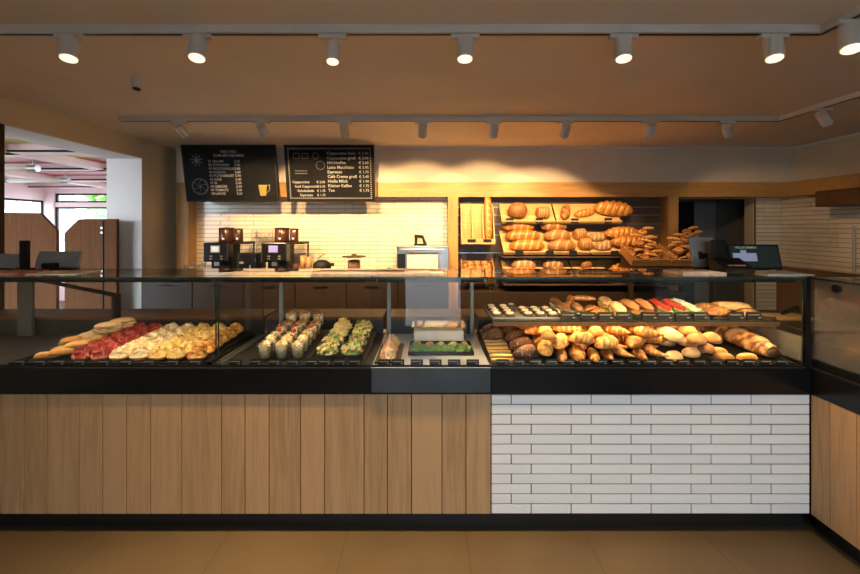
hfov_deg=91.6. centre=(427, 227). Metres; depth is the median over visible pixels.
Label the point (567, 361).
price card
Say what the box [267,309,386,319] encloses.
shelf
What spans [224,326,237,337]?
sandwich
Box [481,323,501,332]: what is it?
roll
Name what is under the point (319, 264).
press
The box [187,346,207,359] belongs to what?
sandwich
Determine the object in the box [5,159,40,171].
lamp
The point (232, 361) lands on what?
price card
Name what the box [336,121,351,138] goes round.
track spotlight
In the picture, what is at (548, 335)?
roll
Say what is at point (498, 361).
price card
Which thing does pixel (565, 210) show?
loaf
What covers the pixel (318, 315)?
dessert cup
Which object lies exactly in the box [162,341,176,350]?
sandwich
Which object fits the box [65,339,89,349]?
roll
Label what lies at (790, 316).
cutting board
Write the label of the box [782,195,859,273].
wall tile
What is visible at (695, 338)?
roll
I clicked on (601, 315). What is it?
price card
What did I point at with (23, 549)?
floor
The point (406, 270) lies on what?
napkin stack
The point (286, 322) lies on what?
dessert cup
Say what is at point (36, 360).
price card
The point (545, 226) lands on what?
loaf
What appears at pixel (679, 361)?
price card
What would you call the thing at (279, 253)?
coffee machine
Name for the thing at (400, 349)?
serving tray
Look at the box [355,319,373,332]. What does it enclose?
salad bowl
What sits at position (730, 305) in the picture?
ciabatta
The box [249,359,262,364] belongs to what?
price card
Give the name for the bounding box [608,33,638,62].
track spotlight
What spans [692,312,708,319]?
price card
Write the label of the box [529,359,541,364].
price card
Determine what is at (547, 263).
loaf
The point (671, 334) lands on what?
bread
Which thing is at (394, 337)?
roll
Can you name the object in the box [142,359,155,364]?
price card
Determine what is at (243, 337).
serving tray
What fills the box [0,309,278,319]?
shelf
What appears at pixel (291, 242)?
tray
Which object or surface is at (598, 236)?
loaf
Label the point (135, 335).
sandwich
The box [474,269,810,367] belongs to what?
display case
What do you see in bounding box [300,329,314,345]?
dessert cup
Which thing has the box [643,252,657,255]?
roll
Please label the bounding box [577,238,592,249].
loaf
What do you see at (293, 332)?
dessert cup
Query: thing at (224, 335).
sandwich
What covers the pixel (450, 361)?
price card
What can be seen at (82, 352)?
sandwich
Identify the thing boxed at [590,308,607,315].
croissant
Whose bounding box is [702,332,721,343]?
roll
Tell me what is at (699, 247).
cup
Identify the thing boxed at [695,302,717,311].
roll
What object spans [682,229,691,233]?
roll
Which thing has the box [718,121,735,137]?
track spotlight
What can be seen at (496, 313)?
slice
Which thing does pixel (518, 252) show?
price card
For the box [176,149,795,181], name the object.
wall
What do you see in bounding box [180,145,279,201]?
menu board
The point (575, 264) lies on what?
board
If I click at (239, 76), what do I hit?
ceiling
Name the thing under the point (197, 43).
track spotlight
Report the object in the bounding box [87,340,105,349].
sandwich
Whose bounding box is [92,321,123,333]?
roll
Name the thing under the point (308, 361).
price card
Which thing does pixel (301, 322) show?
dessert cup
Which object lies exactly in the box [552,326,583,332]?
pastry twist
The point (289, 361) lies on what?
price card
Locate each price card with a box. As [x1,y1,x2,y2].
[13,359,27,364]
[34,359,47,364]
[52,359,66,364]
[73,359,86,364]
[97,359,111,364]
[120,359,133,364]
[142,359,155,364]
[167,359,180,364]
[189,359,202,364]
[229,359,241,364]
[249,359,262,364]
[268,359,280,364]
[287,359,299,364]
[306,359,318,364]
[319,359,331,364]
[334,359,346,364]
[349,359,360,364]
[378,359,389,364]
[392,359,403,364]
[411,359,422,364]
[429,359,441,364]
[448,359,459,364]
[467,359,478,364]
[496,359,508,364]
[506,218,513,222]
[513,359,525,364]
[515,250,522,255]
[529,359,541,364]
[546,250,553,255]
[546,359,558,364]
[561,312,576,319]
[562,359,574,364]
[569,250,576,255]
[571,218,578,222]
[578,359,591,364]
[580,312,596,319]
[595,359,607,364]
[598,312,614,319]
[604,218,611,222]
[611,250,618,255]
[611,359,624,364]
[616,312,631,319]
[627,359,640,364]
[642,312,657,319]
[644,359,657,364]
[657,312,673,319]
[660,359,673,364]
[675,312,690,319]
[677,359,690,364]
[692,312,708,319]
[693,359,706,364]
[709,359,723,364]
[726,359,739,364]
[728,312,744,319]
[742,359,756,364]
[746,312,762,319]
[759,359,772,364]
[775,359,789,364]
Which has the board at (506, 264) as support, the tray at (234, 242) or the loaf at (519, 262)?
the loaf at (519, 262)
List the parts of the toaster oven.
control panel, door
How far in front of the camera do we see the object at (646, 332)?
2.29 m
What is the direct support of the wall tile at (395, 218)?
attached to the wall at (418, 198)
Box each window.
[5,198,42,212]
[55,193,106,202]
[55,207,106,228]
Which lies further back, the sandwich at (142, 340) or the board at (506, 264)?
the board at (506, 264)
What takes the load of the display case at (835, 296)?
on the counter at (834, 403)
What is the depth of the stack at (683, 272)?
2.27 m
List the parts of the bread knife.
handle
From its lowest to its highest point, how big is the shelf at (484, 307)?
0.008 m
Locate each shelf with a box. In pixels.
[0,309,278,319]
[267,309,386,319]
[458,198,684,328]
[484,307,778,321]
[757,310,859,333]
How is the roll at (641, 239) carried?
on the roll at (654, 243)
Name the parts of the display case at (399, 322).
panel, glass, rail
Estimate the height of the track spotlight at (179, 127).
0.145 m
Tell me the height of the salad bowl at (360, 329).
0.091 m
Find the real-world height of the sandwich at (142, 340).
0.071 m
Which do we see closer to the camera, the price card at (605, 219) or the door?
the price card at (605, 219)
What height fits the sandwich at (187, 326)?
0.071 m
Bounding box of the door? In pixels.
[678,202,693,304]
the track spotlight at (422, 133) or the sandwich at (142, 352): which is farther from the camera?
the track spotlight at (422, 133)
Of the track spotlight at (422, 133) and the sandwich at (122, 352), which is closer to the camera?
the sandwich at (122, 352)
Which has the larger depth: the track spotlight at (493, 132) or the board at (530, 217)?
the board at (530, 217)
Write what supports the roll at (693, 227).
on the roll at (685, 231)
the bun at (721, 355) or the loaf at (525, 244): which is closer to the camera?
the bun at (721, 355)
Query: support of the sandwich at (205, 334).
on the serving tray at (243, 337)
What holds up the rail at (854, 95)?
attached to the ceiling
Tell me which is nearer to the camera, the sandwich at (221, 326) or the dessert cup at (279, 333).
the dessert cup at (279, 333)
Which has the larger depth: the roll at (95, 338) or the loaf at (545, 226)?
the loaf at (545, 226)
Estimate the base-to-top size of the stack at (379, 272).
0.014 m
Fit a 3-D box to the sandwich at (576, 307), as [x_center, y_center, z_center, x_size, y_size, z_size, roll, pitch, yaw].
[0.869,0.474,2.446,0.067,0.070,0.160,0,0,5]
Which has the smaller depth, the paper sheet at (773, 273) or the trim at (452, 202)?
the paper sheet at (773, 273)
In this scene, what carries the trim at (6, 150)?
attached to the wall at (12, 190)
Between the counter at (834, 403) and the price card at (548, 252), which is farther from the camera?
the price card at (548, 252)
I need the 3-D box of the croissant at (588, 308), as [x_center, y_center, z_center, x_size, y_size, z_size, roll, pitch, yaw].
[0.985,0.485,2.518,0.125,0.047,0.060,0,0,-6]
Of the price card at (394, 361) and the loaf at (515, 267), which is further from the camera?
the loaf at (515, 267)
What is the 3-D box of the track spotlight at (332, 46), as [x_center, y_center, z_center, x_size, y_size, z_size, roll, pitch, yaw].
[-0.472,-0.885,2.070,0.140,0.148,0.084,0,0,0]
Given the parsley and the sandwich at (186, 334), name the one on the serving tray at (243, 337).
the sandwich at (186, 334)
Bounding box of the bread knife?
[762,305,799,314]
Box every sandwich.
[71,346,92,359]
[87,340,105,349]
[90,345,111,360]
[100,336,117,343]
[106,341,123,350]
[109,345,130,360]
[111,330,126,339]
[118,335,134,343]
[123,327,137,334]
[124,340,140,351]
[129,331,144,339]
[129,345,149,360]
[132,322,146,329]
[136,335,151,344]
[138,326,153,334]
[144,340,159,351]
[146,330,160,339]
[148,345,168,360]
[149,322,162,329]
[153,335,169,344]
[157,326,170,334]
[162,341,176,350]
[163,330,177,340]
[165,322,178,330]
[166,346,186,358]
[171,335,186,345]
[173,326,186,335]
[179,340,195,353]
[181,331,194,339]
[182,322,194,330]
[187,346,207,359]
[188,326,200,334]
[189,336,203,345]
[195,329,211,340]
[198,322,209,329]
[199,340,214,353]
[207,327,219,335]
[208,336,223,347]
[212,322,225,330]
[217,331,230,342]
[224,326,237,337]
[229,322,243,333]
[549,297,560,309]
[555,302,570,314]
[569,302,583,316]
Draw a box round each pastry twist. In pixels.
[524,326,554,334]
[534,336,551,343]
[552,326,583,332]
[555,349,566,361]
[558,332,572,342]
[587,347,599,361]
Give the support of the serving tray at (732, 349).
in the display case at (483, 317)
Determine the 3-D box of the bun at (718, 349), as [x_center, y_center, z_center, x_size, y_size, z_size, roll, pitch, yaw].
[1.635,0.695,2.364,0.115,0.040,0.062,0,0,-3]
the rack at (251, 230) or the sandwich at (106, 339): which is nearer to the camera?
the sandwich at (106, 339)
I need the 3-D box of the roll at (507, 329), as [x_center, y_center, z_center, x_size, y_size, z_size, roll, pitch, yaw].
[0.542,0.647,2.672,0.157,0.077,0.098,0,0,-25]
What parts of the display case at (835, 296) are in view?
panel, glass, glass, rail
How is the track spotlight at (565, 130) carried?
attached to the rail at (854, 95)
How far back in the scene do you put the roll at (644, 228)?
4.75 m
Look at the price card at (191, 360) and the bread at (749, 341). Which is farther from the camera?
the bread at (749, 341)
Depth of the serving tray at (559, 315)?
2.41 m
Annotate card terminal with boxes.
[709,240,754,273]
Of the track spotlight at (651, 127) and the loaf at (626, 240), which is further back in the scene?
the loaf at (626, 240)
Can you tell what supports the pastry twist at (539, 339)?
on the serving tray at (732, 349)
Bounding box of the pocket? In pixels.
[586,329,609,342]
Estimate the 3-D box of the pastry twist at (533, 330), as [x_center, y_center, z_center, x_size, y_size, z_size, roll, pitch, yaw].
[0.652,0.594,2.443,0.180,0.055,0.071,0,0,-6]
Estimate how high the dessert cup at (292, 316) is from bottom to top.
0.098 m
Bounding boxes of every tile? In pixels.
[196,198,446,268]
[754,198,781,328]
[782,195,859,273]
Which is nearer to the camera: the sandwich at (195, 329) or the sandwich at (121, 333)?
the sandwich at (121, 333)
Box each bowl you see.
[316,341,339,358]
[321,332,344,348]
[329,324,349,340]
[334,317,352,333]
[341,340,363,358]
[345,332,367,348]
[351,325,370,340]
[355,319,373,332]
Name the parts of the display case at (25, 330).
rail, glass, glass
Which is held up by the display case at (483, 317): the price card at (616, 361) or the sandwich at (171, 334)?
the price card at (616, 361)
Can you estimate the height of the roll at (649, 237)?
0.037 m
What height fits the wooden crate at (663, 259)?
0.234 m
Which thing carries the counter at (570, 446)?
on the floor
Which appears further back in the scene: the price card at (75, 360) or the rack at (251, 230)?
the rack at (251, 230)
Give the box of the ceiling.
[0,0,859,149]
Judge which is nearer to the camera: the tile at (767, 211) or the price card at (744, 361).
the price card at (744, 361)
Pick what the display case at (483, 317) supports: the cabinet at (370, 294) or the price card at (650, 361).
the price card at (650, 361)
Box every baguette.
[484,196,491,238]
[618,298,641,314]
[632,298,656,311]
[646,298,673,313]
[660,298,688,313]
[670,298,703,313]
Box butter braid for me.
[610,263,625,268]
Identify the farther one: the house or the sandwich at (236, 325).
the house
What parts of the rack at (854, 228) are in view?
frame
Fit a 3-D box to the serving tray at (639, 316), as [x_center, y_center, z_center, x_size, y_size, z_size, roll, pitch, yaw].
[1.373,0.509,2.527,0.435,0.014,0.345,0,0,0]
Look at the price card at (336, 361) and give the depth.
2.23 m
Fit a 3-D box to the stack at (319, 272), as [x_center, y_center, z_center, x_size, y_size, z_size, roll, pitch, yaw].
[-0.453,0.251,2.350,0.365,0.012,0.180,0,0,0]
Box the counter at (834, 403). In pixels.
[792,361,859,563]
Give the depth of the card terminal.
2.40 m
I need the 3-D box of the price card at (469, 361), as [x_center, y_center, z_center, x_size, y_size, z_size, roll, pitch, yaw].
[0.240,0.719,2.236,0.066,0.030,0.016,0,0,0]
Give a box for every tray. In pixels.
[8,331,254,364]
[233,241,254,243]
[247,329,329,363]
[290,241,308,243]
[316,331,378,363]
[374,343,403,363]
[408,341,473,355]
[485,307,559,318]
[549,307,615,318]
[632,312,709,318]
[709,310,776,318]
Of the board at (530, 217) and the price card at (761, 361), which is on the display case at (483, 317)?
the price card at (761, 361)
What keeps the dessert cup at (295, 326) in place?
on the serving tray at (311, 354)
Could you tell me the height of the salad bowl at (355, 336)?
0.090 m
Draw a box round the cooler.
[238,251,265,268]
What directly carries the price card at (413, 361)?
on the display case at (399, 322)
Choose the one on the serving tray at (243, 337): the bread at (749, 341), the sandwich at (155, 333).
the sandwich at (155, 333)
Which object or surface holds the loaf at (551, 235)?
on the loaf at (559, 244)
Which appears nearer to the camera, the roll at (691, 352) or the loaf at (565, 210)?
the roll at (691, 352)
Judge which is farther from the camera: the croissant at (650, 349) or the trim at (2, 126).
the trim at (2, 126)
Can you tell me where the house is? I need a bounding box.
[5,195,100,250]
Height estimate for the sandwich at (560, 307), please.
0.070 m
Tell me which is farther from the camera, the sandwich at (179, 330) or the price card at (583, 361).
the sandwich at (179, 330)
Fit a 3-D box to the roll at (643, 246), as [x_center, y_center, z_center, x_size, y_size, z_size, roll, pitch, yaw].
[2.445,0.211,4.695,0.149,0.040,0.038,0,0,20]
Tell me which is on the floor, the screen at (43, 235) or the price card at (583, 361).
the screen at (43, 235)
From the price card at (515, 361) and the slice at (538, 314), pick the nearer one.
the price card at (515, 361)
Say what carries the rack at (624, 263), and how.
on the floor
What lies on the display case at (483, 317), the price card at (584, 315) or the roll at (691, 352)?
the price card at (584, 315)
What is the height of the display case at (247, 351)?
0.479 m
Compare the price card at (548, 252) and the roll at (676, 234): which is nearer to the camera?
the roll at (676, 234)
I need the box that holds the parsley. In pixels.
[410,342,471,351]
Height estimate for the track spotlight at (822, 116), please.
0.147 m
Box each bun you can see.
[708,347,727,354]
[712,352,734,360]
[736,353,757,360]
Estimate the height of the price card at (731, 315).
0.044 m
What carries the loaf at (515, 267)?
on the board at (506, 264)
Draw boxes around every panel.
[5,137,101,157]
[5,158,106,182]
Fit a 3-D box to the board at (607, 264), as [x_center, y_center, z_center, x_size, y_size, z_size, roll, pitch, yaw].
[2.540,0.513,5.105,0.760,0.225,0.380,0,0,0]
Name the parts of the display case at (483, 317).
glass, rail, glass, corner post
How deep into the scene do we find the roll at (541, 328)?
2.35 m
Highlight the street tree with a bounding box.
[82,195,106,218]
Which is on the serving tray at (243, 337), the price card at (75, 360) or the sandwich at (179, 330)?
the sandwich at (179, 330)
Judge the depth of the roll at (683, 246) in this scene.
4.67 m
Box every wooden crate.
[460,259,495,282]
[620,244,669,265]
[658,243,691,265]
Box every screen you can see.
[0,254,18,269]
[5,212,58,308]
[34,251,83,269]
[65,219,118,308]
[726,245,782,269]
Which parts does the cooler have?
door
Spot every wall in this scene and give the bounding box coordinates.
[0,96,175,268]
[5,183,43,200]
[40,188,106,300]
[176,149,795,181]
[176,182,753,328]
[678,199,714,304]
[715,199,743,328]
[796,135,859,180]
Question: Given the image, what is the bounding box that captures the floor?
[0,301,859,573]
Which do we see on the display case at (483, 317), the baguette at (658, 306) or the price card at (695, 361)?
the price card at (695, 361)
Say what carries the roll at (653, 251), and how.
on the roll at (647, 253)
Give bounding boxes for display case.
[0,267,278,367]
[213,267,386,367]
[371,267,490,392]
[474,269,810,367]
[745,266,859,385]
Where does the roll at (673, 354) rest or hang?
on the serving tray at (732, 349)
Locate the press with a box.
[313,253,333,268]
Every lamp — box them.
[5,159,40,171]
[5,171,70,182]
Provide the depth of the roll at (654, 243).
4.66 m
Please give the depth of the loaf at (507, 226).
5.13 m
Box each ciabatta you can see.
[597,296,612,310]
[608,301,626,315]
[716,301,751,309]
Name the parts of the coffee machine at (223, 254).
screen frame, spout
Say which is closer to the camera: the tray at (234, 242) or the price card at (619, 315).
the price card at (619, 315)
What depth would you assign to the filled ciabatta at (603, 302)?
2.58 m
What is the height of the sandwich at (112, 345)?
0.074 m
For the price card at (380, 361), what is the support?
on the display case at (399, 322)
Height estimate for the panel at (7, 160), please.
0.021 m
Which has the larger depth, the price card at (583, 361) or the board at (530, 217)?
the board at (530, 217)
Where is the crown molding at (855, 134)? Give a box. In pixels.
[175,133,859,148]
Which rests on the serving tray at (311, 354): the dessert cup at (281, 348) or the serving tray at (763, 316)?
the dessert cup at (281, 348)
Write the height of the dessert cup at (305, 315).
0.098 m
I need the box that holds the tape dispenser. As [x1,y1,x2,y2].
[414,234,426,245]
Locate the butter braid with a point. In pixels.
(613, 266)
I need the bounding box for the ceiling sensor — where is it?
[131,74,141,90]
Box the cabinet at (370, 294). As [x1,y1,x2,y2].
[141,279,448,328]
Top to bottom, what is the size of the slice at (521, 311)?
0.032 m
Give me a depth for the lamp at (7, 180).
6.77 m
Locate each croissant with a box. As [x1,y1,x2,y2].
[584,305,598,311]
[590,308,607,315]
[612,344,634,356]
[624,320,653,332]
[643,344,668,356]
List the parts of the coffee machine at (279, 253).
screen frame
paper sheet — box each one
[25,270,101,274]
[755,271,814,275]
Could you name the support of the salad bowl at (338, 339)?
on the serving tray at (373, 338)
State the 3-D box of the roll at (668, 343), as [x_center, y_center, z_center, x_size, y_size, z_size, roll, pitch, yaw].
[1.428,0.674,2.494,0.106,0.053,0.085,0,0,-13]
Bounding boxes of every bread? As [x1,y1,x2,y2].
[656,326,685,341]
[698,319,780,357]
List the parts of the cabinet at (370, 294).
door, door, door, door, door, door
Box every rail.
[0,4,859,36]
[118,91,859,121]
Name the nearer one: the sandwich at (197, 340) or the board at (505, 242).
the sandwich at (197, 340)
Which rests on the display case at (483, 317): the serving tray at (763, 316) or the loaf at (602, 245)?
the serving tray at (763, 316)
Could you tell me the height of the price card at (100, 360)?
0.030 m
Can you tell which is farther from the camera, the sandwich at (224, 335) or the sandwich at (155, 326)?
the sandwich at (155, 326)
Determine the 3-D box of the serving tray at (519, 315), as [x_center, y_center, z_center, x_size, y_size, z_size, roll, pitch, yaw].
[0.555,0.509,2.527,0.380,0.014,0.345,0,0,0]
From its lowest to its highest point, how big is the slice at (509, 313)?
0.032 m
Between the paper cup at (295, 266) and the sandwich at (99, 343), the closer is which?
the sandwich at (99, 343)
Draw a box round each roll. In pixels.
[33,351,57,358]
[48,347,73,355]
[57,336,82,345]
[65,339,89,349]
[76,332,107,338]
[82,335,103,342]
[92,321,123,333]
[110,317,136,327]
[380,345,396,360]
[383,339,398,351]
[385,334,399,345]
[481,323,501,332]
[483,328,504,339]
[502,326,521,335]
[504,330,528,341]
[508,337,533,349]
[512,344,538,359]
[516,326,529,329]
[532,335,540,346]
[537,340,552,355]
[538,326,552,333]
[541,330,555,340]
[551,333,568,348]
[569,331,594,343]
[569,345,585,360]
[572,342,586,349]
[588,326,603,336]
[594,335,617,348]
[629,233,642,236]
[635,241,644,245]
[638,229,646,233]
[638,238,652,242]
[638,245,652,248]
[642,226,654,229]
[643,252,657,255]
[646,236,657,238]
[647,241,656,245]
[650,250,662,252]
[659,337,675,346]
[661,320,678,328]
[664,350,682,360]
[667,237,679,239]
[672,241,684,243]
[673,233,686,236]
[674,247,683,252]
[677,244,688,247]
[677,326,696,334]
[677,335,695,346]
[680,236,688,241]
[681,347,700,357]
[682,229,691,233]
[686,333,706,344]
[688,226,698,229]
[693,326,703,330]
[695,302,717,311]
[697,343,715,353]
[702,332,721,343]
[705,306,730,315]
[735,308,757,316]
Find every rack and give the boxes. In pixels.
[251,230,273,250]
[618,255,714,302]
[852,226,859,273]
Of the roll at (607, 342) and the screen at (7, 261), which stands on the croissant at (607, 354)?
the roll at (607, 342)
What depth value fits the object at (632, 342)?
2.28 m
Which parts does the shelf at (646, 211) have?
metal rail, panel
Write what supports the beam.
attached to the ceiling
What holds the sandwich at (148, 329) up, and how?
on the serving tray at (243, 337)
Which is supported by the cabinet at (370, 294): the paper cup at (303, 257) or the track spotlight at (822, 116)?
the paper cup at (303, 257)
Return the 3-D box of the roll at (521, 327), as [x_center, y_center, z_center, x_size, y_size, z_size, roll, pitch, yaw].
[0.600,0.603,2.569,0.059,0.050,0.181,0,0,-39]
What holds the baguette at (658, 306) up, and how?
on the serving tray at (639, 316)
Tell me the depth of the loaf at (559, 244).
4.93 m
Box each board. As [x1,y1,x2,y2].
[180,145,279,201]
[284,145,375,201]
[479,329,514,363]
[499,204,555,222]
[499,231,590,254]
[501,260,570,268]
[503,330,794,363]
[552,204,622,222]
[569,260,604,268]
[587,231,643,254]
[600,260,620,268]
[762,313,815,320]
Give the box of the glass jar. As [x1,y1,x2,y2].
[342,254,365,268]
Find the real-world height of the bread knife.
0.065 m
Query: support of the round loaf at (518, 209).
on the board at (530, 217)
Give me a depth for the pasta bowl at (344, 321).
2.71 m
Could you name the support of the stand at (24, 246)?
on the display case at (25, 330)
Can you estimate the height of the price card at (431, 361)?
0.030 m
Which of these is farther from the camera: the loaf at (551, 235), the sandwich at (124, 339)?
the loaf at (551, 235)
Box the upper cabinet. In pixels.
[815,187,859,206]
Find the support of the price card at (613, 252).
attached to the board at (594, 251)
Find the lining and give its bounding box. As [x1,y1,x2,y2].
[5,125,141,308]
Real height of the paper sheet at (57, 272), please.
0.004 m
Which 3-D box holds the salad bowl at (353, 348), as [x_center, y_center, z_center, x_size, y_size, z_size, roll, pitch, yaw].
[-0.420,0.670,2.325,0.131,0.092,0.131,0,0,-14]
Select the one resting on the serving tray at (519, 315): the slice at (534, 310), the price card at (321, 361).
the slice at (534, 310)
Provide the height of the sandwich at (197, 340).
0.070 m
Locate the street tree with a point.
(88, 213)
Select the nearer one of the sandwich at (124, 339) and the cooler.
the sandwich at (124, 339)
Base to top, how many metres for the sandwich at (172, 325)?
0.070 m
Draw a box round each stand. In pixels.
[13,240,35,269]
[460,204,494,243]
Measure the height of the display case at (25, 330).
0.479 m
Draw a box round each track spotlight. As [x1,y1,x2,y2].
[53,33,86,62]
[171,121,189,138]
[182,33,213,62]
[254,121,269,138]
[318,33,347,65]
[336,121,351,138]
[415,121,430,138]
[451,33,478,63]
[486,121,501,138]
[558,121,573,138]
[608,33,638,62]
[642,121,659,138]
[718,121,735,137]
[756,33,789,62]
[812,108,833,126]
[832,19,859,54]
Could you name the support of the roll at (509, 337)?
on the serving tray at (732, 349)
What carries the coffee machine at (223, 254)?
on the cabinet at (370, 294)
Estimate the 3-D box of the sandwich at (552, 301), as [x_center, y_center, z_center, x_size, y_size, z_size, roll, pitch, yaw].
[0.799,0.474,2.616,0.067,0.070,0.160,0,0,2]
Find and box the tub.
[412,321,465,340]
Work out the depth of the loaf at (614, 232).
5.05 m
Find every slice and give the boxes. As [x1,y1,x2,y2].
[491,311,502,316]
[504,311,515,316]
[507,303,515,306]
[519,308,530,313]
[522,311,533,316]
[528,306,538,310]
[531,308,541,313]
[535,311,545,316]
[543,308,552,313]
[547,311,557,316]
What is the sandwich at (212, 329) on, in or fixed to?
on the serving tray at (243, 337)
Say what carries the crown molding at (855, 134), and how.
attached to the wall at (391, 165)
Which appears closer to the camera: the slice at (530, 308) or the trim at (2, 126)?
the slice at (530, 308)
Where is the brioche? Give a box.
[565,295,574,305]
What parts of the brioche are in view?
knob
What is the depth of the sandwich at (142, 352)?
2.28 m
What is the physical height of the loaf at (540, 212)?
0.145 m
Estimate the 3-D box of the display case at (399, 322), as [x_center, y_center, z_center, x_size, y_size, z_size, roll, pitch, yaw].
[0.015,0.560,2.685,0.629,0.604,0.990,0,0,0]
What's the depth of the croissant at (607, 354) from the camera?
2.28 m
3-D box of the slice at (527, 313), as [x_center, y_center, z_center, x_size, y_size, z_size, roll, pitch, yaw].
[0.575,0.493,2.398,0.065,0.032,0.042,0,0,2]
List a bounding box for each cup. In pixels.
[257,340,272,358]
[263,334,278,351]
[269,328,283,340]
[273,339,289,358]
[275,324,288,334]
[279,334,294,351]
[280,319,293,330]
[284,310,297,323]
[285,329,299,340]
[290,323,303,335]
[290,340,305,358]
[293,263,298,268]
[294,319,307,330]
[295,334,309,351]
[298,310,311,324]
[300,255,305,268]
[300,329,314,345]
[304,324,317,339]
[306,257,311,268]
[308,319,321,334]
[312,311,324,325]
[688,237,712,269]
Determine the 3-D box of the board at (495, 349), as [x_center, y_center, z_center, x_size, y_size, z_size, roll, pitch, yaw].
[0.410,0.705,2.535,0.130,0.057,0.570,0,0,0]
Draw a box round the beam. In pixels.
[5,143,106,187]
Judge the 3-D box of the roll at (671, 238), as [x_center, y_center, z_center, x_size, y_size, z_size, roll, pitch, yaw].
[2.803,0.120,4.763,0.153,0.042,0.038,0,0,14]
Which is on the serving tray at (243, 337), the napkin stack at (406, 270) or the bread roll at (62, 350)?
the bread roll at (62, 350)
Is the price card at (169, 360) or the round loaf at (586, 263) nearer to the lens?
the price card at (169, 360)
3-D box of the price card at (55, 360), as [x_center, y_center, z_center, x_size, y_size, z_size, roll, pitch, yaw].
[-1.970,0.719,2.234,0.066,0.030,0.016,0,0,0]
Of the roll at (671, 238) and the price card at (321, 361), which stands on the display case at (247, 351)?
the price card at (321, 361)
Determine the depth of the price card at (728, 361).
2.23 m
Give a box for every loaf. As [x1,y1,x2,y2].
[502,223,534,230]
[505,229,539,240]
[507,202,527,217]
[509,239,544,250]
[511,258,535,267]
[514,267,535,268]
[535,207,549,218]
[539,220,566,230]
[541,259,563,267]
[543,229,570,240]
[547,239,575,250]
[548,267,566,268]
[560,205,570,219]
[572,228,586,239]
[574,209,594,216]
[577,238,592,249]
[580,260,591,268]
[588,232,605,240]
[593,200,632,216]
[593,241,611,249]
[604,226,638,237]
[610,235,646,246]
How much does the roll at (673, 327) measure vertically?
0.053 m
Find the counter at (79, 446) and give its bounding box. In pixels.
[0,329,490,525]
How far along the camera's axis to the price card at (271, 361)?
2.23 m
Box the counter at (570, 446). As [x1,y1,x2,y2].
[474,329,810,525]
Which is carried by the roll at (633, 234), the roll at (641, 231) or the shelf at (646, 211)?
the roll at (641, 231)
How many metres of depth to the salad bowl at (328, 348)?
2.29 m
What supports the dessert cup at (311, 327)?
on the serving tray at (311, 354)
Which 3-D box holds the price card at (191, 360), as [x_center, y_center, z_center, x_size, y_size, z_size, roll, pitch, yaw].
[-1.240,0.719,2.234,0.066,0.030,0.016,0,0,0]
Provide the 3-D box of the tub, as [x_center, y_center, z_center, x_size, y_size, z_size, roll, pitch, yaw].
[0.070,0.680,2.745,0.350,0.107,0.180,0,0,0]
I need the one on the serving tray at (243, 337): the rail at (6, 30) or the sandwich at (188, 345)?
the sandwich at (188, 345)
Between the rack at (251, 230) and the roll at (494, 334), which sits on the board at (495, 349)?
the roll at (494, 334)
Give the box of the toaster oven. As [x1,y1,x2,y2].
[396,245,448,268]
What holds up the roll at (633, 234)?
on the roll
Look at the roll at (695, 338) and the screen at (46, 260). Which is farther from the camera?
the screen at (46, 260)
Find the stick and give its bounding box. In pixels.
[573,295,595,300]
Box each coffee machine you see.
[204,227,254,268]
[261,227,308,268]
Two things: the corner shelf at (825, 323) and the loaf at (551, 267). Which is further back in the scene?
the loaf at (551, 267)
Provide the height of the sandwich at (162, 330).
0.071 m
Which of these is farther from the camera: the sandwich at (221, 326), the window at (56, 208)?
the window at (56, 208)
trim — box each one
[0,123,4,309]
[6,150,106,187]
[176,197,196,268]
[177,182,788,197]
[447,197,457,308]
[660,197,677,289]
[789,173,859,196]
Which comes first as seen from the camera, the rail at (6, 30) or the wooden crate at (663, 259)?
the rail at (6, 30)
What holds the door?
in the wall at (704, 209)
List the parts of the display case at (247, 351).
glass, divider sill, glass, rail, glass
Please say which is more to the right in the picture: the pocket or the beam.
the pocket
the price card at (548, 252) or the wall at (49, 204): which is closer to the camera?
the price card at (548, 252)
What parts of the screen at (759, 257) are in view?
blue panel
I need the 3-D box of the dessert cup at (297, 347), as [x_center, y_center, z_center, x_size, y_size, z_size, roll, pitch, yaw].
[-0.720,0.667,2.310,0.086,0.099,0.086,0,0,27]
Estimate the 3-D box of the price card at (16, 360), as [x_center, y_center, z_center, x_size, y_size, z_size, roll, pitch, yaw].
[-2.180,0.719,2.234,0.066,0.030,0.016,0,0,0]
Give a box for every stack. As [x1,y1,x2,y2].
[0,270,48,274]
[310,270,377,275]
[375,270,443,275]
[404,269,429,271]
[663,269,726,275]
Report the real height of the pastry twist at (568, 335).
0.057 m
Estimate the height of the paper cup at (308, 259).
0.190 m

